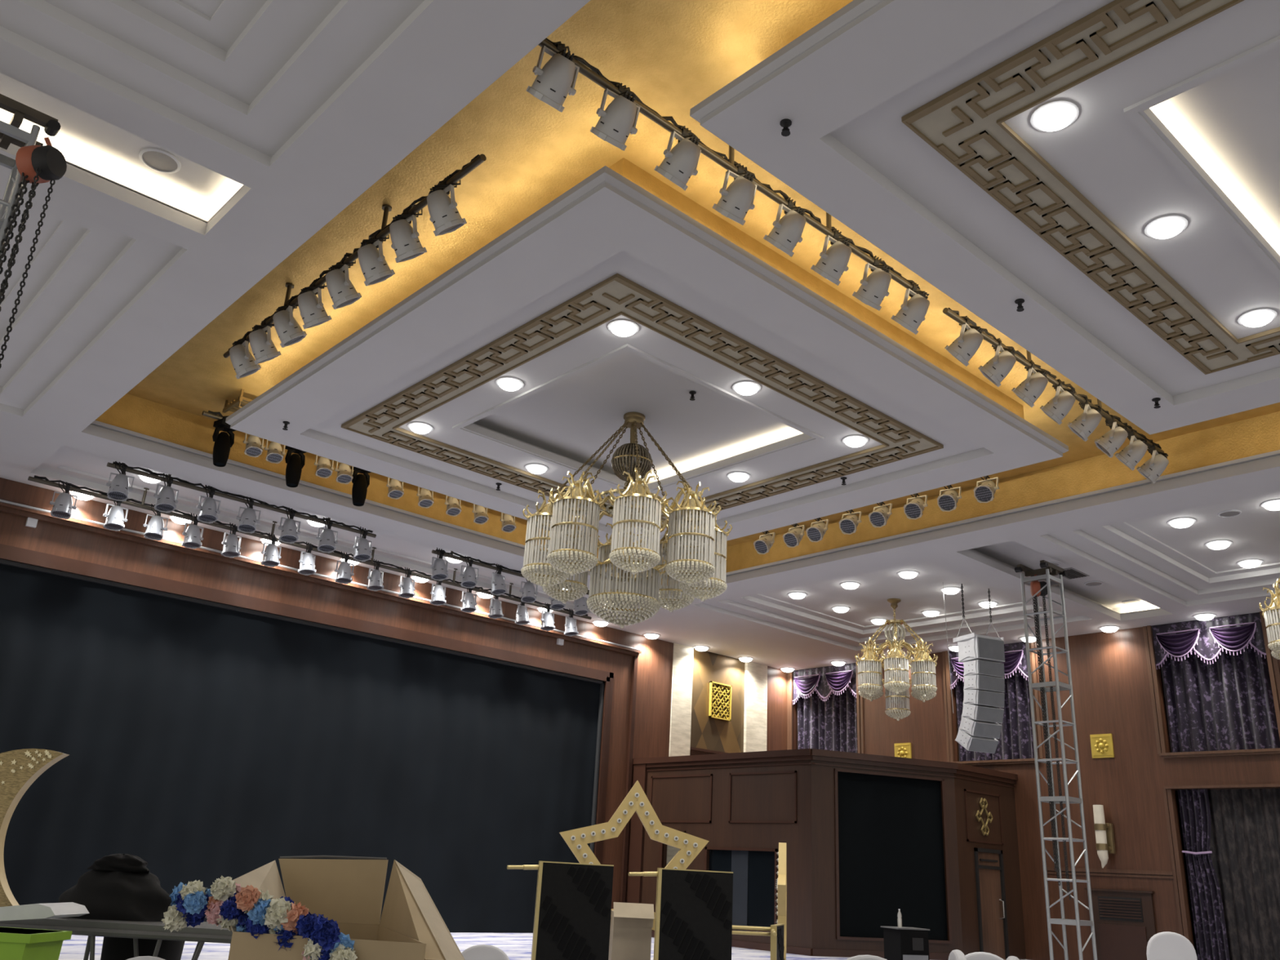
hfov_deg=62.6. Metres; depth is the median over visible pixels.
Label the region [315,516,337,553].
spotlight
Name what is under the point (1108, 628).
recessed light
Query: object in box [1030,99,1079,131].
recessed light
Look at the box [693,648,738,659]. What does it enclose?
wall
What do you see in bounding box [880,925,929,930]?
board
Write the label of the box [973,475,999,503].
spotlight
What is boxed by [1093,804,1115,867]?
wall sconce
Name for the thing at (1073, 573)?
ceiling vent
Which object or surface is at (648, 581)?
lampshade
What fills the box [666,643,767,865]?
wall
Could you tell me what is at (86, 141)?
ceiling
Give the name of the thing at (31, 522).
sensor box
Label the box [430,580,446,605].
spotlight
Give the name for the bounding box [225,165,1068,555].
panel
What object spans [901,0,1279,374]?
trim
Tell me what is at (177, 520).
recessed light
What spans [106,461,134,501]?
spotlight
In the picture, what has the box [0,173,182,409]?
ceiling
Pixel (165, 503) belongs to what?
spotlight
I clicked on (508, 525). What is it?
spotlight
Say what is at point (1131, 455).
spotlight
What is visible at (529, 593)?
spotlight
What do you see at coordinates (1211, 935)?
curtain
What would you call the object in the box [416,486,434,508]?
spotlight
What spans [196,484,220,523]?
spotlight
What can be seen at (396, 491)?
spotlight
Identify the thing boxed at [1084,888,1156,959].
cabinet
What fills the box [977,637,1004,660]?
grille
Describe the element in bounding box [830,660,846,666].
recessed light
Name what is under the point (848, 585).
recessed light
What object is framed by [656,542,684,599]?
lampshade
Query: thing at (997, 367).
spotlight
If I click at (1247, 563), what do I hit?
recessed light
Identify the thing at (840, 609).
recessed light
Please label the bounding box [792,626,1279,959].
wall
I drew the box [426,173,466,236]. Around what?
spotlight
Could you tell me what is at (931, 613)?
recessed light
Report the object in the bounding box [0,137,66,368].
chain hoist
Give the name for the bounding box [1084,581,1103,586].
ceiling speaker
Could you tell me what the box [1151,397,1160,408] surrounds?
sprinkler
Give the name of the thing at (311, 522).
recessed light
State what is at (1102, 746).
wall plaque
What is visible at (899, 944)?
floor speaker
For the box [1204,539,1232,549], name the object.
recessed light
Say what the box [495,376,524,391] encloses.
recessed light
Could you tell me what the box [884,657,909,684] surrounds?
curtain
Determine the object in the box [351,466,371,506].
stage light
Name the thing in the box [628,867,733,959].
display stand
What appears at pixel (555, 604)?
spotlight
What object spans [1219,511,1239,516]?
grille
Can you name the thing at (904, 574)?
recessed light
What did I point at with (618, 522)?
lampshade
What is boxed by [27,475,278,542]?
pipe
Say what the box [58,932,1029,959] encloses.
floor
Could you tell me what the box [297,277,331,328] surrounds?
spotlight
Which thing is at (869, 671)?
curtain
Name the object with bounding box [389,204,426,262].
spotlight
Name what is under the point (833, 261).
spotlight
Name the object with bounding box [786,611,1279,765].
trim
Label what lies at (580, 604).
spotlight
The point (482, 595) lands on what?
recessed light
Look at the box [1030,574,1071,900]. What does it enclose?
chain hoist
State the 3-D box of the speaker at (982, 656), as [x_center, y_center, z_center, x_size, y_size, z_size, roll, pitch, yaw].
[6.376,3.524,19.824,0.684,3.120,0.795,11,-22,-20]
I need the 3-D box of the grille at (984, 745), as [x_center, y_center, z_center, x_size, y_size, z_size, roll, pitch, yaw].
[6.307,4.880,19.301,0.576,0.209,0.139,11,-22,-20]
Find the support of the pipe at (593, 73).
hanging from the ceiling at (673, 55)
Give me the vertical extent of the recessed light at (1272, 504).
0.094 m
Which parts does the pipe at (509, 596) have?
drop rod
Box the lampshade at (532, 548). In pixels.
[523,515,572,574]
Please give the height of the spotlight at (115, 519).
0.545 m
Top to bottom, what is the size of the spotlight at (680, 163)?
0.575 m
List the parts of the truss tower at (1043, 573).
head frame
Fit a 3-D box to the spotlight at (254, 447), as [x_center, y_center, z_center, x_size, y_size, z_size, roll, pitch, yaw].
[-5.555,-0.576,15.178,0.300,0.469,0.277,21,-27,-39]
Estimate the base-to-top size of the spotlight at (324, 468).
0.469 m
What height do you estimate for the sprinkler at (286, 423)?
0.100 m
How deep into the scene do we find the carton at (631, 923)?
11.32 m
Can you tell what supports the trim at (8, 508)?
attached to the wall at (655, 662)
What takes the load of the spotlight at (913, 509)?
hanging from the pipe
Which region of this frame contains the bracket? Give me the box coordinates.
[222,388,252,413]
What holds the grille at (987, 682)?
attached to the speaker at (982, 656)
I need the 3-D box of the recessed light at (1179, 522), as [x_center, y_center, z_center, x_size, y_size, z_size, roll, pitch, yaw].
[8.429,0.687,16.359,0.403,0.094,0.403,20,-26,-38]
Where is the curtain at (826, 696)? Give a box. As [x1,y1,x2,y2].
[792,662,857,753]
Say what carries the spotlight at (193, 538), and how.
hanging from the pipe at (141, 504)
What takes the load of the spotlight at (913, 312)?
hanging from the pipe at (593, 73)
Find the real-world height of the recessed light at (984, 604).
0.094 m
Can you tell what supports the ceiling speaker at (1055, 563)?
attached to the ceiling at (812, 614)
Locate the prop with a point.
(19, 768)
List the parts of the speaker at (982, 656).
chain, plate, plate, plate, plate, plate, plate, plate, fly frame, chain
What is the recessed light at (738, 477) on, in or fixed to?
attached to the panel at (574, 396)
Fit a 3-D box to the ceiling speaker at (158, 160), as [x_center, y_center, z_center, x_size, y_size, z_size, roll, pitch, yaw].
[-4.168,-2.769,9.134,0.340,0.018,0.340,20,-26,-38]
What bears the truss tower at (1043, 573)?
on the floor
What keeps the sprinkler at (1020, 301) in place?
attached to the panel at (1188, 126)
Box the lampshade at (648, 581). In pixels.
[586,540,666,628]
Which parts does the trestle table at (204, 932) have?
leg, leg, edge rail, leg, leg, leg, leg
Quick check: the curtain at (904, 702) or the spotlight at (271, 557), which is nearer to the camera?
the spotlight at (271, 557)
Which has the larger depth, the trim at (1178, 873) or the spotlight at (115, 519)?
the trim at (1178, 873)
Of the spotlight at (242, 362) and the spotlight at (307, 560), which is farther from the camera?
the spotlight at (307, 560)
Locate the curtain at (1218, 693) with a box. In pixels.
[1151,613,1279,752]
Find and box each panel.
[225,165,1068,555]
[689,0,1279,434]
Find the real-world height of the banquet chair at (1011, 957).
0.976 m
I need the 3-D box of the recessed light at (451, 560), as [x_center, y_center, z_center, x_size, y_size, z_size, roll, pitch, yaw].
[-3.497,1.510,19.827,0.390,0.092,0.390,20,-26,-38]
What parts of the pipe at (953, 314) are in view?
drop rod, drop rod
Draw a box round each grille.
[142,151,177,171]
[902,954,928,959]
[968,738,998,753]
[973,722,1001,738]
[976,706,1004,722]
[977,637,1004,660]
[977,660,1004,676]
[977,690,1004,706]
[978,675,1004,691]
[1085,582,1102,585]
[1124,600,1138,604]
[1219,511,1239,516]
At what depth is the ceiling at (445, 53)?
10.54 m
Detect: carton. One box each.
[227,855,464,959]
[608,902,654,959]
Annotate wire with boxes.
[942,583,953,713]
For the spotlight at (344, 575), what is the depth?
18.92 m
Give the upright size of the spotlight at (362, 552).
0.552 m
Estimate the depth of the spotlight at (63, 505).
15.99 m
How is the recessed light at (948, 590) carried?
in the ceiling at (812, 614)
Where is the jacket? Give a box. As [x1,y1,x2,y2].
[86,853,150,872]
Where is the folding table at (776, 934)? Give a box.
[732,924,784,959]
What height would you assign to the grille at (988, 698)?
0.236 m
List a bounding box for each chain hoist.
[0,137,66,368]
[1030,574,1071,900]
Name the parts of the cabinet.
panel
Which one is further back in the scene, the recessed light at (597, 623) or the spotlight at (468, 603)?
the recessed light at (597, 623)
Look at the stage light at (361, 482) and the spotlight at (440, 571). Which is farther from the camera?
the spotlight at (440, 571)
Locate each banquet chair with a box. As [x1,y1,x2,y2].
[126,955,164,959]
[461,944,509,959]
[845,955,886,959]
[948,949,966,959]
[964,951,1003,959]
[1006,955,1019,959]
[1146,931,1197,959]
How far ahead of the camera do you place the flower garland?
5.00 m
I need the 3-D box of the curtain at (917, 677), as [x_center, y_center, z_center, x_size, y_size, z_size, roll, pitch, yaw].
[5.611,3.849,20.815,0.463,0.470,0.463,-5,-22,21]
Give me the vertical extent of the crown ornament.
0.252 m
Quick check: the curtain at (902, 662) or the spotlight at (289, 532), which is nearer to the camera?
the spotlight at (289, 532)
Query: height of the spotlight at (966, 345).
0.573 m
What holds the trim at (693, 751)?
attached to the wall at (755, 713)
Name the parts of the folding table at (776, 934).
long leg, long leg, leg, edge frame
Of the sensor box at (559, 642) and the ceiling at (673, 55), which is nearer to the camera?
the ceiling at (673, 55)
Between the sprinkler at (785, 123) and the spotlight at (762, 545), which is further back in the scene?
the spotlight at (762, 545)
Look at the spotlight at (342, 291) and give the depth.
10.57 m
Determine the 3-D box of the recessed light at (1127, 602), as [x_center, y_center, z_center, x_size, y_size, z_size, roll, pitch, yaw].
[9.830,2.446,21.043,0.340,0.018,0.340,20,-26,-38]
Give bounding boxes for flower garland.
[160,875,357,959]
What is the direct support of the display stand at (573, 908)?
on the floor
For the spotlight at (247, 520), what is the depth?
16.57 m
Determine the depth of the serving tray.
5.96 m
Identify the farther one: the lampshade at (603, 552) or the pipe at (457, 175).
the lampshade at (603, 552)
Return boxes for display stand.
[506,861,613,959]
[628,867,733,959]
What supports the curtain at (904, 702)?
hanging from the chandelier at (896, 679)
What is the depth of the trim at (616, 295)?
12.57 m
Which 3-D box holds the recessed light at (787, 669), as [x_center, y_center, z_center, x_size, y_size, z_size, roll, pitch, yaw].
[3.891,5.021,27.741,0.403,0.094,0.403,20,-26,-38]
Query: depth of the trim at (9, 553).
20.13 m
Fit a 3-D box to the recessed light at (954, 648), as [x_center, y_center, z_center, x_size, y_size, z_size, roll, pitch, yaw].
[7.292,3.897,24.224,0.403,0.094,0.403,20,-26,-38]
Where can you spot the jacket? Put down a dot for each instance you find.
(113, 862)
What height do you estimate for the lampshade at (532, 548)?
0.630 m
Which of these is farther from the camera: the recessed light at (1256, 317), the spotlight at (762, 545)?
the spotlight at (762, 545)
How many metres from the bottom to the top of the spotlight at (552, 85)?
0.575 m
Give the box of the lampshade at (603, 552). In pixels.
[597,543,637,599]
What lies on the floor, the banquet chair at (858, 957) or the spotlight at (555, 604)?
the banquet chair at (858, 957)
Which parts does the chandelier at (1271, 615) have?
lantern crown, lantern crown, arm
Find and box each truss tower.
[0,93,60,255]
[1014,560,1097,959]
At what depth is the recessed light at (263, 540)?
18.78 m
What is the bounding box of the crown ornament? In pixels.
[595,488,663,519]
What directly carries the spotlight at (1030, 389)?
hanging from the pipe at (953, 314)
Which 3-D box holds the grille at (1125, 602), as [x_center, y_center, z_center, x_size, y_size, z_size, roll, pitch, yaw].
[9.830,2.446,21.043,0.292,0.006,0.292,20,-26,-38]
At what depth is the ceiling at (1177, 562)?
17.34 m
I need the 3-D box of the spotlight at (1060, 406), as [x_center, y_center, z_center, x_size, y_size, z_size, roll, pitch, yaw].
[4.955,-0.941,12.477,0.396,0.573,0.360,-13,-26,36]
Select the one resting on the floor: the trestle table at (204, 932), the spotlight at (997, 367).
the trestle table at (204, 932)
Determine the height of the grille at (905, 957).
0.186 m
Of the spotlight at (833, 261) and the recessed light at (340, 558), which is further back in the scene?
the recessed light at (340, 558)
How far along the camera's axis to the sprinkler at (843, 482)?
15.07 m
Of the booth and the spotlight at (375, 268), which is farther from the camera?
the booth
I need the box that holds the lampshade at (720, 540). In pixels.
[681,528,726,587]
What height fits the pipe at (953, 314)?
0.341 m
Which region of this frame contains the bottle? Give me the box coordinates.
[897,908,902,927]
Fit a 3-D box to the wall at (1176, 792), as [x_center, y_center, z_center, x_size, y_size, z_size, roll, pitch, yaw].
[13.312,4.825,18.041,0.100,7.440,27.500,20,-26,-38]
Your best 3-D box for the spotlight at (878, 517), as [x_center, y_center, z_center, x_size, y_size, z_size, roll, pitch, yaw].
[3.813,0.484,16.667,0.360,0.573,0.396,-17,-28,42]
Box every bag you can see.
[57,869,171,921]
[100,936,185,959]
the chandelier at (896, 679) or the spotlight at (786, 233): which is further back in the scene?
the chandelier at (896, 679)
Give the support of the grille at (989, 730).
attached to the speaker at (982, 656)
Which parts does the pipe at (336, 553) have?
drop rod, drop rod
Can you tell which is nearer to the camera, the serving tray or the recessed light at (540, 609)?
the serving tray
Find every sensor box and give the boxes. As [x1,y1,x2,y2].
[25,517,38,528]
[556,638,564,645]
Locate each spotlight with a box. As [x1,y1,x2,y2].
[49,481,77,519]
[102,499,128,531]
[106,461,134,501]
[142,503,168,540]
[153,473,178,512]
[182,512,204,549]
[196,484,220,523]
[221,522,241,558]
[229,330,261,378]
[235,496,261,533]
[243,433,264,457]
[248,315,281,364]
[261,533,281,567]
[264,440,285,463]
[272,296,306,347]
[278,507,300,543]
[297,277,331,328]
[297,542,315,575]
[314,454,333,478]
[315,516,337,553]
[325,255,361,309]
[334,461,353,484]
[334,551,354,584]
[352,526,372,561]
[357,229,395,286]
[366,559,383,591]
[386,477,404,499]
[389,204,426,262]
[398,567,415,598]
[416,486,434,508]
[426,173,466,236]
[430,547,448,581]
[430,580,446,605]
[444,495,461,516]
[459,555,479,588]
[460,587,476,613]
[471,503,488,524]
[488,595,503,618]
[490,563,506,595]
[500,512,516,533]
[515,595,529,625]
[519,578,537,603]
[526,40,579,112]
[540,602,555,631]
[548,595,565,610]
[564,608,578,636]
[573,596,588,616]
[590,83,639,151]
[653,125,701,191]
[711,163,756,225]
[753,530,775,554]
[763,197,805,257]
[782,523,804,547]
[805,517,828,542]
[810,228,851,285]
[838,509,861,534]
[852,255,891,311]
[868,502,892,527]
[891,281,929,334]
[903,493,927,519]
[937,484,961,511]
[944,315,983,366]
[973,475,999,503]
[977,337,1016,386]
[1011,360,1048,407]
[1040,378,1075,424]
[1067,397,1102,441]
[1094,414,1128,457]
[1114,428,1147,471]
[1136,443,1168,484]
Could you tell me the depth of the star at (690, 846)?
11.97 m
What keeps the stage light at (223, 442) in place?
hanging from the pipe at (211, 414)
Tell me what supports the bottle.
on the board
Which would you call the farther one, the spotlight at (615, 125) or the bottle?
the bottle
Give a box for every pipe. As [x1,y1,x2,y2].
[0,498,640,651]
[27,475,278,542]
[106,462,376,537]
[201,410,229,419]
[222,154,486,358]
[278,540,469,589]
[431,549,589,595]
[472,582,591,619]
[537,38,921,294]
[942,307,1164,452]
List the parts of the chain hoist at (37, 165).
chain, chain, chain, chain, chain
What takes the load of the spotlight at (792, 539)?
hanging from the pipe
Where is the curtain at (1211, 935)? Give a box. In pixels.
[1177,788,1230,959]
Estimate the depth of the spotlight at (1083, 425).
12.76 m
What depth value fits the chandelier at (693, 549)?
12.85 m
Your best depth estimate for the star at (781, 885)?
13.17 m
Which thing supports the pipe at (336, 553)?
hanging from the coffer
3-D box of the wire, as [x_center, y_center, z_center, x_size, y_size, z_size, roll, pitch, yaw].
[5.820,3.142,19.878,0.082,2.500,0.011,2,-20,3]
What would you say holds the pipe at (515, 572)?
hanging from the coffer
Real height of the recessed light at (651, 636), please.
0.094 m
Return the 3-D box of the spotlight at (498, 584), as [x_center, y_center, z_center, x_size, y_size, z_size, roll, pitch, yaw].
[-2.620,1.859,19.643,0.304,0.552,0.360,-10,-24,32]
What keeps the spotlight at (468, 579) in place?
hanging from the pipe at (515, 572)
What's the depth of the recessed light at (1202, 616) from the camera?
20.32 m
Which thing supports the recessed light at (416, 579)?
in the ceiling at (445, 53)
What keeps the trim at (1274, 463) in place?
attached to the ceiling at (445, 53)
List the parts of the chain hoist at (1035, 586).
chain, chain, chain, chain, chain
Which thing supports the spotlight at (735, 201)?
hanging from the pipe at (593, 73)
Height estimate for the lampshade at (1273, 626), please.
0.470 m
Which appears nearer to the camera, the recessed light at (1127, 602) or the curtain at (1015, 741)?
the recessed light at (1127, 602)
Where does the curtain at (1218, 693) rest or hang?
hanging from the wall at (1110, 682)
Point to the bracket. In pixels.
(240, 402)
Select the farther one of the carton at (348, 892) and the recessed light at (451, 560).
the recessed light at (451, 560)
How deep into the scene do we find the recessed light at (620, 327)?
11.17 m
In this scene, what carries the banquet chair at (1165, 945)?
on the floor
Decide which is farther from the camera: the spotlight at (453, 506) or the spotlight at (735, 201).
the spotlight at (453, 506)
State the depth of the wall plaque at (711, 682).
26.09 m
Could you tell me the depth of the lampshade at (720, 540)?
13.29 m
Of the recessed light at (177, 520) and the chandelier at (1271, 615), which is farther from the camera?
the recessed light at (177, 520)
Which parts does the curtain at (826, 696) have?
cord trim, panel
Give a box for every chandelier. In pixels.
[520,412,732,628]
[854,598,937,720]
[1258,577,1279,660]
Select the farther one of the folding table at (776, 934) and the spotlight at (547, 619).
the spotlight at (547, 619)
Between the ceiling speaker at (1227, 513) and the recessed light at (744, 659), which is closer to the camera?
the ceiling speaker at (1227, 513)
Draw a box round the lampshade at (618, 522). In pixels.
[610,495,661,560]
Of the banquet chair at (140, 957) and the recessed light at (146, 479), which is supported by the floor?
the banquet chair at (140, 957)
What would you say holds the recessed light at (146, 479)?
attached to the coffer
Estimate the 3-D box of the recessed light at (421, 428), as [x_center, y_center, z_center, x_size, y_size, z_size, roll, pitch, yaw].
[-2.950,-0.677,14.115,0.342,0.082,0.342,20,-26,-38]
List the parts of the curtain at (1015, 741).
cord trim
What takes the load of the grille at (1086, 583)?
attached to the ceiling speaker at (1089, 583)
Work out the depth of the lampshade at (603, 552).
14.18 m
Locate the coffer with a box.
[36,444,589,608]
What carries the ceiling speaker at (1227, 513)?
attached to the ceiling at (1177, 562)
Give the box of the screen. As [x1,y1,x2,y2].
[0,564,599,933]
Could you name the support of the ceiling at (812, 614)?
attached to the ceiling at (445, 53)
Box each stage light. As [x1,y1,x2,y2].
[212,417,235,466]
[284,445,306,487]
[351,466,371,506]
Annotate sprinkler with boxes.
[282,421,289,430]
[495,482,502,490]
[688,391,696,400]
[779,118,791,136]
[840,476,846,485]
[1014,298,1024,311]
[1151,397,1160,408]
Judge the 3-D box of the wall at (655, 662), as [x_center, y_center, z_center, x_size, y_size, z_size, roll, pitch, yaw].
[-5.900,4.604,18.917,26.180,6.484,0.200,20,-26,-38]
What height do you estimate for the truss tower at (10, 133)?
6.410 m
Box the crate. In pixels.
[0,926,72,959]
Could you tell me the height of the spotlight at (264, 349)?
0.575 m
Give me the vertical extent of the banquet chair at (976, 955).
0.862 m
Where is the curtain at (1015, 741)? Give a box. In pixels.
[949,641,1034,761]
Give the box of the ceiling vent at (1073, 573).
[1057,567,1089,579]
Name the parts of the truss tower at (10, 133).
head frame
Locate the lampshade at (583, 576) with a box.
[544,534,587,590]
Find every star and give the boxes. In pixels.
[559,780,709,930]
[775,842,786,959]
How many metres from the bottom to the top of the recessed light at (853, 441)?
0.082 m
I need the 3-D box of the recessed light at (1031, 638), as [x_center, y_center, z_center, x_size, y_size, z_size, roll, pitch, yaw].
[8.502,3.495,22.967,0.403,0.094,0.403,20,-26,-38]
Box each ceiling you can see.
[0,0,424,156]
[0,0,1279,670]
[0,72,244,222]
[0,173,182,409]
[95,0,1279,586]
[702,540,1160,646]
[1047,488,1279,601]
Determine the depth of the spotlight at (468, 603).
20.58 m
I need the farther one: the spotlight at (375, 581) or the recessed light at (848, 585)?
the recessed light at (848, 585)
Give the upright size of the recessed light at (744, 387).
0.082 m
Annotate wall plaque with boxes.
[708,680,731,720]
[893,742,911,758]
[1089,733,1114,758]
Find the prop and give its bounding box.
[0,748,68,941]
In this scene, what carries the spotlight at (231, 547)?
hanging from the pipe at (141, 504)
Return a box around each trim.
[0,498,638,902]
[0,502,641,656]
[80,0,1279,595]
[341,273,943,529]
[689,746,728,755]
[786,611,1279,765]
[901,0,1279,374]
[1042,783,1279,944]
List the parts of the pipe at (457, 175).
drop rod, drop rod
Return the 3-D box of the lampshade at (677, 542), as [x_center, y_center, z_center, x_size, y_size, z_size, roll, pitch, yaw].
[0.619,0.735,12.749,0.563,0.630,0.563,0,-21,8]
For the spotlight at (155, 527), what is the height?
0.545 m
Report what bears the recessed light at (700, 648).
in the ceiling at (445, 53)
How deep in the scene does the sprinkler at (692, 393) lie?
13.16 m
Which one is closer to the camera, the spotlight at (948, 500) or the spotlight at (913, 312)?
the spotlight at (913, 312)
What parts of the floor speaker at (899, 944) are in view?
badge panel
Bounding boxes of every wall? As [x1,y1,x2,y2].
[0,477,787,909]
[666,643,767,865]
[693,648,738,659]
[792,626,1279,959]
[793,612,1259,959]
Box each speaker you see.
[138,147,181,173]
[883,927,928,959]
[952,583,1004,753]
[1048,561,1060,565]
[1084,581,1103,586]
[1217,510,1241,517]
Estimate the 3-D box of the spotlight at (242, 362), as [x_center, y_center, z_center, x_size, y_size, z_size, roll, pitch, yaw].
[-4.651,-1.465,12.402,0.379,0.575,0.360,18,-25,-35]
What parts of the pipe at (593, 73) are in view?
drop rod, drop rod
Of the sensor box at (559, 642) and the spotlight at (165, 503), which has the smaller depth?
the spotlight at (165, 503)
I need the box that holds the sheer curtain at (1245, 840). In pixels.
[1207,788,1279,959]
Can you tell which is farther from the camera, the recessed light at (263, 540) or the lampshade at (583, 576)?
the recessed light at (263, 540)
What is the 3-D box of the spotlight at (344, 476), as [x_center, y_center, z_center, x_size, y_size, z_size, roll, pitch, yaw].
[-4.499,-0.185,16.069,0.300,0.469,0.277,19,-25,-36]
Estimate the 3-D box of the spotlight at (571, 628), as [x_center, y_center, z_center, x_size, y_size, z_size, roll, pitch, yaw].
[-1.441,3.016,22.264,0.292,0.545,0.360,-12,-25,34]
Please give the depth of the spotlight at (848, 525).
16.97 m
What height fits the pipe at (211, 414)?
0.301 m
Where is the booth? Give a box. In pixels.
[625,748,1026,959]
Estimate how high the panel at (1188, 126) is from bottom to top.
0.420 m
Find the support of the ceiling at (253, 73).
attached to the ceiling at (445, 53)
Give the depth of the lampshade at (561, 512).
12.43 m
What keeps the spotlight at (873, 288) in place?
hanging from the pipe at (593, 73)
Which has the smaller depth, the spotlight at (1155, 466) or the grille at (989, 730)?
the spotlight at (1155, 466)
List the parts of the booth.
corner post, doorway frame, panel moulding, pane, panel moulding, skirting, cornice, black cloth panel, cloth frame, panel moulding, door, door frame, door handle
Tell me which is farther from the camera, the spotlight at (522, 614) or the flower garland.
the spotlight at (522, 614)
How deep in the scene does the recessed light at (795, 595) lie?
21.64 m
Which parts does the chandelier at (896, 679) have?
lantern crown, lantern crown, chain, chain, arm, arm, chain, arm, lantern crown, lantern crown, lantern crown, chain, chain, arm, arm, lantern crown, lantern crown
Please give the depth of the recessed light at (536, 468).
15.26 m
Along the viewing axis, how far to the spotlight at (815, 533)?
17.44 m
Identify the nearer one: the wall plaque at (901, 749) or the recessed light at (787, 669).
the wall plaque at (901, 749)
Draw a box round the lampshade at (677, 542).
[666,508,715,571]
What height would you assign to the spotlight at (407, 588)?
0.545 m
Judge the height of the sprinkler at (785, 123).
0.100 m
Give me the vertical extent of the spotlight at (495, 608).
0.545 m
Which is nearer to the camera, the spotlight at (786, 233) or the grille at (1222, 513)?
the spotlight at (786, 233)
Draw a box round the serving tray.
[0,902,89,920]
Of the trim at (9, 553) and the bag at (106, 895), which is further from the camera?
the trim at (9, 553)
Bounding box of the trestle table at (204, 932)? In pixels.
[0,917,232,959]
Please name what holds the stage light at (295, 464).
hanging from the pipe at (211, 414)
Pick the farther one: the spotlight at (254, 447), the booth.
the booth
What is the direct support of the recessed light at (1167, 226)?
attached to the panel at (1188, 126)
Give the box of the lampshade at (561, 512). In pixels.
[549,497,599,562]
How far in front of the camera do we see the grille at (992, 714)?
19.28 m
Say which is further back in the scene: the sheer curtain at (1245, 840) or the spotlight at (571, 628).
the spotlight at (571, 628)
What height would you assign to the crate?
0.807 m
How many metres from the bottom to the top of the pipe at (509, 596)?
0.335 m
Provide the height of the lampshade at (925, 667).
0.470 m
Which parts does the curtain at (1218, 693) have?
cord trim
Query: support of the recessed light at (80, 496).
in the ceiling at (445, 53)
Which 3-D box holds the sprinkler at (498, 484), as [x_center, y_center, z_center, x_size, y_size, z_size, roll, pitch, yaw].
[-2.162,0.104,16.067,0.090,0.100,0.090,20,-26,-38]
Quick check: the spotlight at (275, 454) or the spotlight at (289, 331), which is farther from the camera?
the spotlight at (275, 454)
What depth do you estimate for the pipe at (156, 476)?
16.56 m
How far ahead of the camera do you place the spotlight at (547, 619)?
21.79 m
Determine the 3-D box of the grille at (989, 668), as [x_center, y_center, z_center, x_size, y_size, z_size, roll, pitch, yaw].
[6.510,3.491,19.482,0.576,0.237,0.024,11,-22,-20]
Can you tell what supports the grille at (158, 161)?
attached to the ceiling speaker at (158, 160)
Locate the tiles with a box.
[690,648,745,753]
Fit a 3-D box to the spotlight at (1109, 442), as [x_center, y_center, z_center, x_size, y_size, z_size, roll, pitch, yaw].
[5.964,-0.568,13.328,0.396,0.573,0.360,-8,-23,27]
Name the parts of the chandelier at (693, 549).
lantern crown, lantern crown, lantern crown, arm, chain, arm, arm, chain, chain, lantern crown, stem, chain, lantern crown, chain, arm, arm, chain, chain, lantern crown, arm, lantern crown, lantern crown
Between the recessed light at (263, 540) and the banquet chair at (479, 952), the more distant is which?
the recessed light at (263, 540)
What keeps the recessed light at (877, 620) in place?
in the ceiling at (812, 614)
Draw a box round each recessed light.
[69,490,95,500]
[137,471,162,483]
[168,515,193,524]
[259,537,282,545]
[305,517,325,527]
[339,557,360,565]
[407,421,433,434]
[410,575,430,582]
[444,555,462,563]
[475,591,492,598]
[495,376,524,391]
[524,462,548,474]
[536,606,552,613]
[591,620,609,626]
[607,319,639,337]
[643,632,660,639]
[693,645,709,651]
[727,471,750,482]
[732,380,760,395]
[737,656,753,662]
[779,666,795,672]
[787,591,807,599]
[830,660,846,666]
[831,605,850,613]
[840,581,860,589]
[842,435,868,447]
[869,617,886,624]
[897,570,919,578]
[921,609,940,617]
[940,586,961,594]
[948,645,958,651]
[977,600,998,608]
[1019,635,1035,642]
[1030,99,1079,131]
[1098,625,1119,632]
[1122,600,1140,604]
[1144,214,1187,239]
[1167,517,1195,528]
[1192,613,1216,620]
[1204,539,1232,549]
[1236,559,1263,568]
[1237,307,1277,327]
[1260,498,1279,511]
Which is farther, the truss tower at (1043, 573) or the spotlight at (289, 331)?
the truss tower at (1043, 573)
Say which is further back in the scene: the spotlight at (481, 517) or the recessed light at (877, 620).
the recessed light at (877, 620)
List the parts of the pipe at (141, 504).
drop rod, drop rod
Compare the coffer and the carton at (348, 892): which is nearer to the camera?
the carton at (348, 892)

